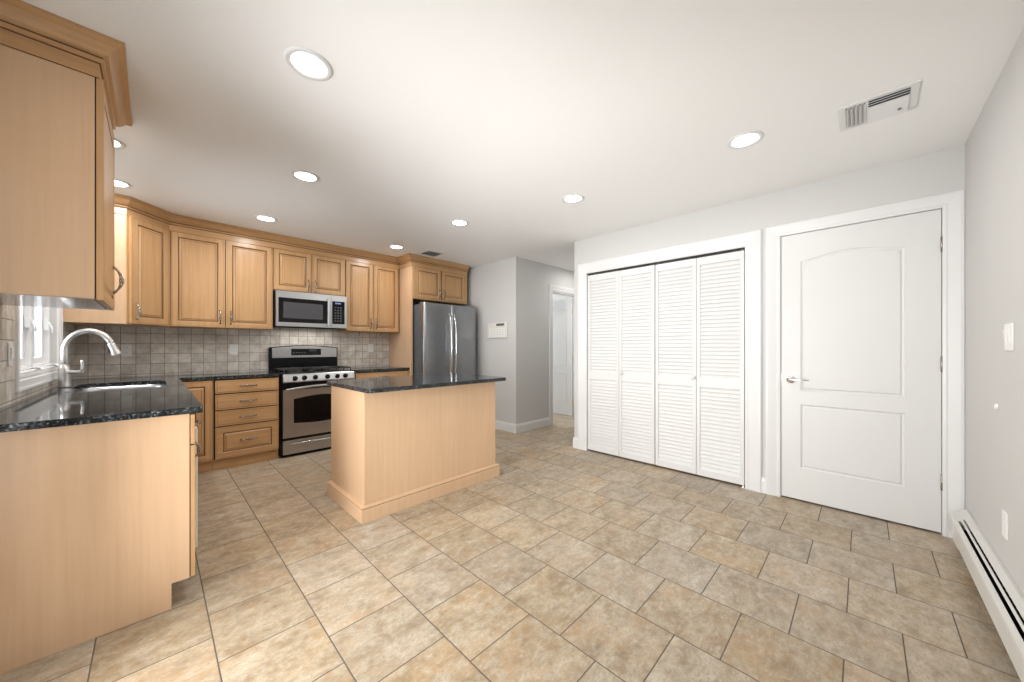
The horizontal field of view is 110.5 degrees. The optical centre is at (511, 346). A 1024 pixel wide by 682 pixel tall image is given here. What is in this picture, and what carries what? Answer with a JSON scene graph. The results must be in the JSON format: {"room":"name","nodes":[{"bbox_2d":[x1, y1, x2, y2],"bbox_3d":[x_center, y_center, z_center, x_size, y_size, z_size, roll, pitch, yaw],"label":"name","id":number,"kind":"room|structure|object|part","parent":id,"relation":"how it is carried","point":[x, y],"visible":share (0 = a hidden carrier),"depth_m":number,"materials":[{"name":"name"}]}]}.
{"room":"kitchen","nodes":[
{"label":"kitchen","id":0,"kind":"room"},
{"bbox_2d":[50,307,56,365],"bbox_3d":[-1.983,-0.029,1.173,5.610,2.457,0.120,0,0,45],"label":"wall","id":1,"kind":"structure","parent":0,"point":[53,311],"depth_m":2.63,"materials":[{"name":"grey paint"}]},
{"bbox_2d":[0,304,74,407],"bbox_3d":[-2.936,0.022,2.204,2.805,0.524,0.008,0,0,45],"label":"backsplash","id":2,"kind":"structure","parent":1,"relation":"attached to","point":[8,396],"depth_m":1.75,"materials":[{"name":"tile"}]},
{"bbox_2d":[7,342,13,365],"bbox_3d":[-2.451,0.035,1.738,0.072,0.115,0.012,0,0,45],"label":"light switch","id":3,"kind":"object","parent":2,"relation":"attached to","point":[10,349],"visible":1,"depth_m":1.73,"materials":[{"name":"white plastic"}]},
{"bbox_2d":[15,306,62,392],"bbox_3d":[-3.018,-0.350,2.217,1.280,1.170,0.133,0,0,45],"label":"window","id":4,"kind":"structure","parent":1,"relation":"in","point":[33,369],"depth_m":2.21,"materials":[{"name":"white plastic"}]},
{"bbox_3d":[-2.847,-0.351,2.006,0.500,0.937,0.040,0,0,45],"label":"sash","id":5,"kind":"part","parent":4,"relation":"part of","materials":[{"name":"white plastic"}]},
{"bbox_3d":[-2.837,0.132,2.079,0.061,0.037,0.171,0,0,-30],"label":"crank handle","id":6,"kind":"part","parent":4,"relation":"part of","materials":[{"name":"white plastic"}]},
{"bbox_3d":[-3.036,-0.350,2.199,1.116,1.006,0.080,0,0,45],"label":"frame","id":7,"kind":"part","parent":4,"relation":"part of","materials":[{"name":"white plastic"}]},
{"bbox_3d":[-3.232,-0.350,2.384,0.410,0.840,0.004,0,0,45],"label":"pane","id":8,"kind":"part","parent":4,"relation":"part of","materials":[{"name":"clear glass"}]},
{"bbox_3d":[-3.232,-0.351,2.385,0.500,0.937,0.040,0,0,45],"label":"sash","id":9,"kind":"part","parent":4,"relation":"part of","materials":[{"name":"white plastic"}]},
{"bbox_3d":[-2.995,0.146,2.240,1.110,0.016,0.036,0,0,45],"label":"sill","id":10,"kind":"part","parent":4,"relation":"part of","materials":[{"name":"white plastic"}]},
{"bbox_3d":[-3.221,0.132,2.458,0.061,0.037,0.171,0,0,-30],"label":"crank handle","id":11,"kind":"part","parent":4,"relation":"part of","materials":[{"name":"white plastic"}]},
{"bbox_2d":[0,44,124,310],"bbox_3d":[-2.030,-0.662,1.583,0.607,0.933,0.397,0,0,45],"label":"upper cabinet","id":12,"kind":"object","parent":1,"relation":"attached to","point":[57,141],"visible":1,"depth_m":1.40,"materials":[{"name":"brown wood"}]},
{"bbox_3d":[-2.053,-0.198,1.559,0.603,0.004,0.328,0,0,45],"label":"panel","id":13,"kind":"part","parent":12,"relation":"part of","materials":[{"name":"beige"}]},
{"bbox_2d":[0,0,131,129],"bbox_3d":[-2.022,-1.184,1.591,0.773,0.144,0.419,0,0,45],"label":"crown molding","id":14,"kind":"structure","parent":12,"relation":"attached to","point":[25,27],"depth_m":1.40,"materials":[{"name":"brown wood"}]},
{"bbox_3d":[-1.926,-0.655,1.688,0.607,0.919,0.020,0,0,45],"label":"door","id":15,"kind":"part","parent":12,"relation":"part of","materials":[{"name":"brown wood"}]},
{"bbox_3d":[-2.047,-0.346,1.848,0.020,0.146,0.045,0,0,45],"label":"handle","id":16,"kind":"part","parent":12,"relation":"part of","materials":[{"name":"silver metal"}]},
{"bbox_2d":[0,405,1020,681],"bbox_3d":[-0.059,1.260,3.924,6.800,0.120,6.900,0,0,45],"label":"floor","id":17,"kind":"structure","parent":0,"point":[568,563],"depth_m":1.77,"materials":[{"name":"tile"}]},
{"bbox_2d":[0,413,201,673],"bbox_3d":[-1.821,0.756,1.578,0.303,0.888,0.682,0,0,45],"label":"base cabinet","id":18,"kind":"object","parent":17,"relation":"on","point":[97,520],"visible":1,"depth_m":1.45,"materials":[{"name":"brown wood"}]},
{"bbox_2d":[0,371,278,432],"bbox_3d":[-2.427,0.297,2.718,2.804,0.030,1.453,0,0,45],"label":"countertop","id":19,"kind":"structure","parent":18,"relation":"on","point":[55,406],"depth_m":1.77,"materials":[{"name":"black stone"}]},
{"bbox_2d":[57,328,121,387],"bbox_3d":[-3.037,0.074,2.562,0.082,0.416,0.303,0,0,45],"label":"faucet","id":20,"kind":"object","parent":19,"relation":"on","point":[64,370],"visible":1,"depth_m":2.49,"materials":[{"name":"silver metal"}]},
{"bbox_3d":[-3.079,0.142,2.498,0.104,0.101,0.032,0,0,-17],"label":"lever","id":21,"kind":"part","parent":20,"relation":"part of","materials":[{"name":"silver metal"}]},
{"bbox_3d":[-3.051,0.004,2.560,0.039,0.276,0.254,0,0,45],"label":"spout","id":22,"kind":"part","parent":20,"relation":"part of","materials":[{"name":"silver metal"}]},
{"bbox_2d":[73,384,165,392],"bbox_3d":[-2.840,0.412,2.589,0.844,0.199,0.484,0,0,45],"label":"sink","id":23,"kind":"object","parent":19,"relation":"in","point":[146,386],"visible":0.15,"depth_m":2.85,"materials":[{"name":"metal"}]},
{"bbox_3d":[-1.615,0.388,1.785,0.298,0.140,0.016,0,0,45],"label":"drawer","id":24,"kind":"part","parent":18,"relation":"part of","materials":[{"name":"brown wood"}]},
{"bbox_3d":[-1.615,0.773,1.785,0.298,0.618,0.016,0,0,45],"label":"door","id":25,"kind":"part","parent":18,"relation":"part of","materials":[{"name":"brown wood"}]},
{"bbox_2d":[195,413,197,547],"bbox_3d":[-2.135,0.759,1.908,0.598,0.882,0.632,0,0,45],"label":"dishwasher","id":26,"kind":"object","parent":18,"relation":"attached to","point":[196,429],"visible":0.09,"depth_m":1.92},
{"bbox_3d":[-1.665,0.540,1.872,0.020,0.114,0.044,0,0,45],"label":"handle","id":27,"kind":"part","parent":18,"relation":"part of","materials":[{"name":"silver metal"}]},
{"bbox_2d":[182,380,212,472],"bbox_3d":[-3.202,0.756,3.507,0.593,0.888,0.328,0,0,45],"label":"base cabinet","id":28,"kind":"object","parent":17,"relation":"on","point":[202,390],"visible":0.41,"depth_m":3.38,"materials":[{"name":"brown wood"}]},
{"bbox_2d":[213,376,278,470],"bbox_3d":[-2.880,0.756,3.804,0.634,0.888,0.543,0,0,45],"label":"base cabinet","id":29,"kind":"object","parent":17,"relation":"on","point":[245,410],"visible":1,"depth_m":3.60,"materials":[{"name":"brown wood"}]},
{"bbox_3d":[-2.687,0.936,3.620,0.020,0.306,0.520,0,0,45],"label":"drawer","id":30,"kind":"part","parent":29,"relation":"part of","materials":[{"name":"brown wood"}]},
{"bbox_3d":[-2.687,0.698,3.620,0.020,0.148,0.520,0,0,45],"label":"drawer","id":31,"kind":"part","parent":29,"relation":"part of","materials":[{"name":"brown wood"}]},
{"bbox_3d":[-2.687,0.539,3.620,0.020,0.149,0.520,0,0,45],"label":"drawer","id":32,"kind":"part","parent":29,"relation":"part of","materials":[{"name":"brown wood"}]},
{"bbox_3d":[-2.687,0.391,3.620,0.020,0.127,0.520,0,0,45],"label":"drawer","id":33,"kind":"part","parent":29,"relation":"part of","materials":[{"name":"brown wood"}]},
{"bbox_2d":[268,345,354,457],"bbox_3d":[-2.391,0.589,4.258,0.662,1.223,0.780,0,0,45],"label":"range","id":34,"kind":"object","parent":17,"relation":"on","point":[304,371],"visible":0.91,"depth_m":4.05,"materials":[{"name":"silver metal"}]},
{"bbox_3d":[-2.583,0.060,4.459,0.008,0.140,0.724,0,0,45],"label":"backguard panel","id":35,"kind":"part","parent":34,"relation":"part of","materials":[{"name":"silver metal"}]},
{"bbox_3d":[-2.205,1.090,4.089,0.033,0.150,0.750,0,0,45],"label":"storage drawer","id":36,"kind":"part","parent":34,"relation":"part of","materials":[{"name":"silver metal"}]},
{"bbox_3d":[-2.204,0.726,4.089,0.034,0.522,0.750,0,0,45],"label":"oven door","id":37,"kind":"part","parent":34,"relation":"part of","materials":[{"name":"silver metal"}]},
{"bbox_3d":[-2.173,0.448,4.058,0.068,0.054,0.708,0,0,45],"label":"handle","id":38,"kind":"part","parent":34,"relation":"part of","materials":[{"name":"silver metal"}]},
{"bbox_2d":[270,368,353,373],"bbox_3d":[-2.404,0.288,4.271,0.535,0.013,0.780,0,0,45],"label":"cooktop","id":39,"kind":"object","parent":34,"relation":"in","point":[311,370],"depth_m":4.18,"materials":[{"name":"black metal"}]},
{"bbox_3d":[-2.201,0.342,4.085,0.046,0.093,0.750,0,0,45],"label":"control panel","id":40,"kind":"part","parent":34,"relation":"part of","materials":[{"name":"silver metal"}]},
{"bbox_2d":[354,370,408,378],"bbox_3d":[-1.872,0.756,4.823,0.634,0.888,0.746,0,0,45],"label":"base cabinet","id":41,"kind":"object","parent":17,"relation":"on","point":[374,374],"visible":0.14,"depth_m":4.60,"materials":[{"name":"brown wood"}]},
{"bbox_2d":[341,366,408,371],"bbox_3d":[-1.885,0.297,4.836,0.599,0.030,0.746,0,0,45],"label":"countertop","id":42,"kind":"structure","parent":41,"relation":"on","point":[375,368],"depth_m":4.66,"materials":[{"name":"black stone"}]},
{"bbox_2d":[327,382,499,523],"bbox_3d":[-0.828,0.756,3.122,0.736,0.888,1.286,0,0,45],"label":"base cabinet","id":43,"kind":"object","parent":17,"relation":"on","point":[393,451],"visible":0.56,"depth_m":2.73,"materials":[{"name":"brown wood"}]},
{"bbox_3d":[-1.014,0.707,2.458,0.012,0.787,0.022,0,0,45],"label":"corner post","id":44,"kind":"part","parent":43,"relation":"part of","materials":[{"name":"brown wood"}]},
{"bbox_2d":[327,373,505,392],"bbox_3d":[-0.798,0.297,3.135,0.838,0.030,1.313,0,0,45],"label":"countertop","id":45,"kind":"structure","parent":43,"relation":"on","point":[396,383],"depth_m":2.90,"materials":[{"name":"black stone"}]},
{"bbox_2d":[390,266,466,375],"bbox_3d":[-1.254,0.035,5.416,0.681,2.330,0.962,0,0,45],"label":"refrigerator surround","id":46,"kind":"object","parent":17,"relation":"on","point":[416,284],"visible":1,"depth_m":5.07,"materials":[{"name":"brown wood"}]},
{"bbox_3d":[-1.599,0.035,5.096,0.639,2.330,0.022,0,0,45],"label":"panel","id":47,"kind":"part","parent":46,"relation":"part of","materials":[{"name":"brown wood"}]},
{"bbox_3d":[-1.195,-0.904,5.064,0.020,0.436,0.420,0,0,45],"label":"door","id":48,"kind":"part","parent":46,"relation":"part of","materials":[{"name":"brown wood"}]},
{"bbox_3d":[-1.041,-0.899,5.221,0.020,0.462,0.940,0,0,45],"label":"frame","id":49,"kind":"part","parent":46,"relation":"part of","materials":[{"name":"brown wood"}]},
{"bbox_3d":[-0.885,-0.904,5.377,0.020,0.436,0.420,0,0,45],"label":"door","id":50,"kind":"part","parent":46,"relation":"part of","materials":[{"name":"brown wood"}]},
{"bbox_2d":[413,301,475,374],"bbox_3d":[-1.138,0.295,5.310,0.936,1.809,0.895,0,0,45],"label":"refrigerator","id":51,"kind":"object","parent":17,"relation":"on","point":[444,335],"visible":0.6,"depth_m":4.93,"materials":[{"name":"grey metal"}]},
{"bbox_3d":[-1.036,-0.049,4.894,0.066,1.097,0.444,0,0,45],"label":"door","id":52,"kind":"part","parent":51,"relation":"part of","materials":[{"name":"silver metal"}]},
{"bbox_3d":[-0.860,-0.030,4.980,0.076,0.887,0.027,0,0,45],"label":"handle","id":53,"kind":"part","parent":51,"relation":"part of","materials":[{"name":"silver metal"}]},
{"bbox_3d":[-0.804,-0.030,5.037,0.076,0.887,0.027,0,0,45],"label":"handle","id":54,"kind":"part","parent":51,"relation":"part of","materials":[{"name":"silver metal"}]},
{"bbox_3d":[-0.720,-0.049,5.214,0.066,1.097,0.444,0,0,45],"label":"door","id":55,"kind":"part","parent":51,"relation":"part of","materials":[{"name":"silver metal"}]},
{"bbox_2d":[458,257,573,423],"bbox_3d":[0.414,-0.029,6.444,1.610,2.457,2.650,0,0,45],"label":"wall","id":56,"kind":"structure","parent":0,"point":[516,292],"depth_m":5.19,"materials":[{"name":"grey paint"}]},
{"bbox_2d":[488,322,507,337],"bbox_3d":[-0.211,-0.242,5.178,0.410,0.225,0.031,0,0,45],"label":"alarm keypad","id":57,"kind":"object","parent":56,"relation":"attached to","point":[495,330],"visible":1,"depth_m":5.14,"materials":[{"name":"white plastic"}]},
{"bbox_2d":[495,417,549,433],"bbox_3d":[-0.260,1.137,5.752,1.624,0.125,0.744,0,0,45],"label":"baseboard","id":58,"kind":"structure","parent":56,"relation":"attached to","point":[500,425],"depth_m":5.11,"materials":[{"name":"white paint"}]},
{"bbox_2d":[549,284,573,424],"bbox_3d":[0.858,0.120,5.819,0.140,2.160,0.925,0,0,45],"label":"door frame","id":59,"kind":"structure","parent":56,"relation":"attached to","point":[552,288],"depth_m":5.47,"materials":[{"name":"white paint"}]},
{"bbox_2d":[21,0,1023,271],"bbox_3d":[-0.059,-1.317,3.924,6.800,0.120,6.900,0,0,45],"label":"ceiling","id":60,"kind":"structure","parent":0,"point":[430,114],"depth_m":1.85,"materials":[{"name":"white paint"}]},
{"bbox_2d":[114,138,125,148],"bbox_3d":[-2.482,-1.254,2.155,0.190,0.009,0.190,0,0,45],"label":"recessed light","id":61,"kind":"object","parent":60,"relation":"in","point":[118,144],"visible":0.22,"depth_m":2.20,"materials":[{"name":"white"}]},
{"bbox_2d":[115,179,132,187],"bbox_3d":[-3.037,-1.254,2.713,0.190,0.009,0.190,0,0,45],"label":"recessed light","id":62,"kind":"object","parent":60,"relation":"in","point":[118,183],"visible":0.49,"depth_m":2.74,"materials":[{"name":"white"}]},
{"bbox_2d":[254,215,277,221],"bbox_3d":[-2.406,-1.254,3.475,0.190,0.009,0.190,0,0,45],"label":"recessed light","id":63,"kind":"object","parent":60,"relation":"in","point":[265,218],"visible":1,"depth_m":3.46,"materials":[{"name":"white"}]},
{"bbox_2d":[290,170,319,182],"bbox_3d":[-1.520,-1.254,2.616,0.190,0.009,0.190,0,0,45],"label":"recessed light","id":64,"kind":"object","parent":60,"relation":"in","point":[305,176],"visible":1,"depth_m":2.61,"materials":[{"name":"white"}]},
{"bbox_2d":[284,46,332,80],"bbox_3d":[-0.903,-1.254,1.580,0.190,0.009,0.190,0,0,45],"label":"recessed light","id":65,"kind":"object","parent":60,"relation":"in","point":[305,62],"visible":1,"depth_m":1.57,"materials":[{"name":"white paint"}]},
{"bbox_2d":[389,245,403,248],"bbox_3d":[-1.452,-1.254,4.465,0.190,0.009,0.190,0,0,45],"label":"recessed light","id":66,"kind":"object","parent":60,"relation":"in","point":[390,246],"visible":1,"depth_m":4.46,"materials":[{"name":"white"}]},
{"bbox_2d":[418,250,443,256],"bbox_3d":[-1.082,-1.250,4.766,0.245,0.015,0.260,0,0,45],"label":"ceiling vent","id":67,"kind":"object","parent":60,"relation":"in","point":[427,252],"visible":1,"depth_m":4.75,"materials":[{"name":"black metal"}]},
{"bbox_2d":[450,219,468,225],"bbox_3d":[-0.531,-1.254,3.595,0.190,0.009,0.190,0,0,45],"label":"recessed light","id":68,"kind":"object","parent":60,"relation":"in","point":[458,222],"visible":1,"depth_m":3.58,"materials":[{"name":"white"}]},
{"bbox_2d":[562,194,583,202],"bbox_3d":[0.517,-1.254,3.007,0.190,0.009,0.190,0,0,45],"label":"recessed light","id":69,"kind":"object","parent":60,"relation":"in","point":[570,198],"visible":1,"depth_m":3.00,"materials":[{"name":"white"}]},
{"bbox_2d":[727,131,763,148],"bbox_3d":[1.415,-1.254,2.157,0.190,0.009,0.190,0,0,45],"label":"recessed light","id":70,"kind":"object","parent":60,"relation":"in","point":[746,139],"visible":1,"depth_m":2.15,"materials":[{"name":"white"}]},
{"bbox_2d":[837,80,920,131],"bbox_3d":[1.916,-1.246,1.867,0.295,0.022,0.280,0,0,45],"label":"ceiling vent","id":71,"kind":"object","parent":60,"relation":"in","point":[904,98],"visible":1,"depth_m":1.85,"materials":[{"name":"white metal"}]},
{"bbox_2d":[553,294,573,404],"bbox_3d":[0.621,-0.029,6.697,3.870,2.457,2.000,0,0,45],"label":"wall","id":72,"kind":"structure","parent":0,"point":[555,296],"depth_m":7.32,"materials":[{"name":"grey paint"}]},
{"bbox_2d":[553,299,572,415],"bbox_3d":[0.772,0.176,6.366,0.749,2.023,0.095,0,0,45],"label":"door","id":73,"kind":"structure","parent":72,"relation":"in","point":[562,309],"depth_m":6.25,"materials":[{"name":"white paint"}]},
{"bbox_2d":[574,144,964,477],"bbox_3d":[1.819,-0.029,3.264,2.900,2.457,0.120,0,0,45],"label":"wall","id":74,"kind":"structure","parent":0,"point":[942,171],"depth_m":2.88,"materials":[{"name":"grey paint"}]},
{"bbox_2d":[588,264,654,464],"bbox_3d":[1.152,0.166,3.839,0.780,2.035,0.063,0,0,45],"label":"door","id":75,"kind":"structure","parent":74,"relation":"in","point":[621,304],"depth_m":3.82,"materials":[{"name":"white paint"}]},
{"bbox_2d":[588,247,744,274],"bbox_3d":[1.439,-0.847,3.580,1.559,0.007,0.024,0,0,45],"label":"door track","id":76,"kind":"object","parent":74,"relation":"attached to","point":[743,247],"visible":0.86,"depth_m":3.45,"materials":[{"name":"black metal"}]},
{"bbox_2d":[655,249,744,487],"bbox_3d":[1.708,0.174,3.289,0.770,2.052,0.063,0,0,45],"label":"door","id":77,"kind":"structure","parent":74,"relation":"in","point":[700,302],"depth_m":3.27,"materials":[{"name":"white paint"}]},
{"bbox_2d":[762,477,764,492],"bbox_3d":[2.071,1.137,2.920,0.034,0.125,0.014,0,0,45],"label":"baseboard","id":78,"kind":"structure","parent":74,"relation":"attached to","point":[763,478],"depth_m":2.92,"materials":[{"name":"white paint"}]},
{"bbox_2d":[578,189,965,537],"bbox_3d":[1.832,0.112,3.236,2.843,2.176,0.140,0,0,45],"label":"door frame","id":79,"kind":"structure","parent":74,"relation":"attached to","point":[953,204],"depth_m":2.86,"materials":[{"name":"white paint"}]},
{"bbox_2d":[781,209,942,532],"bbox_3d":[2.447,0.152,2.549,0.834,2.071,0.098,0,0,45],"label":"door","id":80,"kind":"structure","parent":74,"relation":"in","point":[862,360],"depth_m":2.51,"materials":[{"name":"white paint"}]},
{"bbox_3d":[2.212,0.257,2.755,0.143,0.062,0.060,0,0,45],"label":"handle","id":81,"kind":"part","parent":80,"relation":"part of","materials":[{"name":"silver metal"}]},
{"bbox_2d":[965,28,1023,595],"bbox_3d":[1.431,-0.029,0.723,0.120,2.457,4.280,0,0,45],"label":"wall","id":82,"kind":"structure","parent":0,"point":[994,147],"depth_m":1.66,"materials":[{"name":"grey paint"}]},
{"bbox_2d":[948,509,1023,681],"bbox_3d":[1.607,1.077,1.041,0.078,0.205,3.140,0,0,45],"label":"baseboard heater","id":83,"kind":"object","parent":82,"relation":"attached to","point":[1001,596],"visible":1,"depth_m":1.54,"materials":[{"name":"white metal"}]},
{"bbox_3d":[1.569,1.074,0.973,0.033,0.192,2.990,0,0,45],"label":"panel","id":84,"kind":"part","parent":83,"relation":"part of","materials":[{"name":"white metal"}]},
{"bbox_2d":[994,403,998,409],"bbox_3d":[2.274,0.281,1.669,0.011,0.032,0.032,0,0,45],"label":"bumper cover","id":85,"kind":"object","parent":82,"relation":"attached to","point":[996,406],"visible":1,"depth_m":1.66,"materials":[{"name":"white plastic"}]},
{"bbox_2d":[1002,509,1008,540],"bbox_3d":[2.181,0.786,1.571,0.006,0.115,0.072,0,0,45],"label":"blank wall plate","id":86,"kind":"object","parent":82,"relation":"attached to","point":[1005,518],"visible":1,"depth_m":1.56,"materials":[{"name":"white plastic"}]},
{"bbox_2d":[1003,323,1013,350],"bbox_3d":[2.136,-0.043,1.530,0.012,0.118,0.118,0,0,45],"label":"light switch","id":87,"kind":"object","parent":82,"relation":"attached to","point":[1008,332],"visible":1,"depth_m":1.51,"materials":[{"name":"white plastic"}]},
{"bbox_3d":[-2.556,-0.028,4.669,0.120,2.457,4.290,0,0,45],"label":"wall","id":88,"kind":"structure","parent":0,"visible":0},
{"bbox_2d":[63,213,169,327],"bbox_3d":[-3.495,-0.663,3.190,0.606,0.934,0.606,0,0,45],"label":"upper cabinet","id":89,"kind":"object","parent":88,"relation":"attached to","point":[142,247],"visible":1,"depth_m":3.09,"materials":[{"name":"brown wood"}]},
{"bbox_3d":[-3.220,-0.306,3.064,0.044,0.147,0.020,0,0,3],"label":"handle","id":90,"kind":"part","parent":89,"relation":"part of","materials":[{"name":"silver metal"}]},
{"bbox_3d":[-3.267,-0.663,3.196,0.006,0.934,0.389,0,0,-2],"label":"frame","id":91,"kind":"part","parent":89,"relation":"part of","materials":[{"name":"brown wood"}]},
{"bbox_3d":[-3.254,-0.661,3.196,0.020,0.918,0.353,0,0,-2],"label":"door","id":92,"kind":"part","parent":89,"relation":"part of","materials":[{"name":"brown wood"}]},
{"bbox_2d":[169,231,272,329],"bbox_3d":[-3.078,-0.663,3.791,0.371,0.934,0.834,0,0,45],"label":"upper cabinet","id":93,"kind":"object","parent":88,"relation":"attached to","point":[215,283],"visible":0.99,"depth_m":3.65,"materials":[{"name":"brown wood"}]},
{"bbox_3d":[-3.128,-0.661,3.548,0.020,0.918,0.409,0,0,45],"label":"door","id":94,"kind":"part","parent":93,"relation":"part of","materials":[{"name":"brown wood"}]},
{"bbox_3d":[-2.836,-0.661,3.844,0.020,0.918,0.411,0,0,45],"label":"door","id":95,"kind":"part","parent":93,"relation":"part of","materials":[{"name":"brown wood"}]},
{"bbox_2d":[115,193,469,275],"bbox_3d":[-2.172,-1.184,4.222,0.393,0.144,3.951,0,0,45],"label":"crown molding","id":96,"kind":"structure","parent":93,"relation":"attached to","point":[124,205],"depth_m":3.92,"materials":[{"name":"brown wood"}]},
{"bbox_2d":[75,325,389,377],"bbox_3d":[-2.880,0.022,4.250,0.008,0.524,2.982,0,0,45],"label":"backsplash","id":97,"kind":"structure","parent":88,"relation":"attached to","point":[155,350],"depth_m":3.80,"materials":[{"name":"tile"}]},
{"bbox_2d":[121,345,131,356],"bbox_3d":[-3.700,0.034,3.409,0.009,0.115,0.072,0,0,45],"label":"wall outlet","id":98,"kind":"object","parent":97,"relation":"attached to","point":[126,350],"visible":1,"depth_m":3.41,"materials":[{"name":"white plastic"}]},
{"bbox_2d":[230,344,237,354],"bbox_3d":[-3.126,0.028,3.989,0.009,0.115,0.072,0,0,45],"label":"wall outlet","id":99,"kind":"object","parent":97,"relation":"attached to","point":[233,347],"visible":1,"depth_m":3.99,"materials":[{"name":"white plastic"}]},
{"bbox_2d":[368,344,372,351],"bbox_3d":[-2.026,0.014,5.102,0.009,0.115,0.072,0,0,45],"label":"wall outlet","id":100,"kind":"object","parent":97,"relation":"attached to","point":[370,346],"visible":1,"depth_m":5.09,"materials":[{"name":"white plastic"}]},
{"bbox_2d":[273,248,344,296],"bbox_3d":[-2.507,-0.887,4.367,0.371,0.485,0.782,0,0,45],"label":"upper cabinet","id":101,"kind":"object","parent":88,"relation":"attached to","point":[293,271],"visible":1,"depth_m":4.23,"materials":[{"name":"brown wood"}]},
{"bbox_3d":[-2.549,-0.885,4.135,0.020,0.469,0.383,0,0,45],"label":"door","id":102,"kind":"part","parent":101,"relation":"part of","materials":[{"name":"brown wood"}]},
{"bbox_2d":[273,290,346,330],"bbox_3d":[-2.491,-0.427,4.352,0.416,0.421,0.776,0,0,45],"label":"microwave","id":103,"kind":"object","parent":101,"relation":"attached to","point":[291,310],"visible":1,"depth_m":4.19,"materials":[{"name":"silver metal"}]},
{"bbox_3d":[-2.234,-0.427,4.339,0.032,0.345,0.032,0,0,45],"label":"handle","id":104,"kind":"part","parent":103,"relation":"part of","materials":[{"name":"silver metal"}]},
{"bbox_3d":[-2.169,-0.436,4.447,0.031,0.399,0.182,0,0,45],"label":"control panel","id":105,"kind":"part","parent":103,"relation":"part of","materials":[{"name":"silver metal"}]},
{"bbox_3d":[-2.275,-0.885,4.411,0.020,0.469,0.383,0,0,45],"label":"door","id":106,"kind":"part","parent":101,"relation":"part of","materials":[{"name":"brown wood"}]},
{"bbox_2d":[337,260,398,332],"bbox_3d":[-1.967,-0.667,4.914,0.371,0.925,0.750,0,0,45],"label":"upper cabinet","id":107,"kind":"object","parent":88,"relation":"attached to","point":[371,291],"visible":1,"depth_m":4.79,"materials":[{"name":"brown wood"}]},
{"bbox_3d":[-2.007,-0.665,4.683,0.020,0.909,0.355,0,0,45],"label":"door","id":108,"kind":"part","parent":107,"relation":"part of","materials":[{"name":"brown wood"}]},
{"bbox_3d":[-1.751,-0.665,4.942,0.020,0.909,0.360,0,0,45],"label":"door","id":109,"kind":"part","parent":107,"relation":"part of","materials":[{"name":"brown wood"}]},
{"bbox_3d":[1.678,-0.028,3.867,1.850,2.457,0.540,0,0,45],"label":"wall","id":110,"kind":"structure","parent":0,"visible":0},
{"bbox_2d":[573,437,577,448],"bbox_3d":[1.177,1.137,4.647,0.070,0.125,1.214,0,0,45],"label":"baseboard","id":111,"kind":"structure","parent":110,"relation":"attached to","point":[575,439],"depth_m":4.21,"materials":[{"name":"white paint"}]}
]}

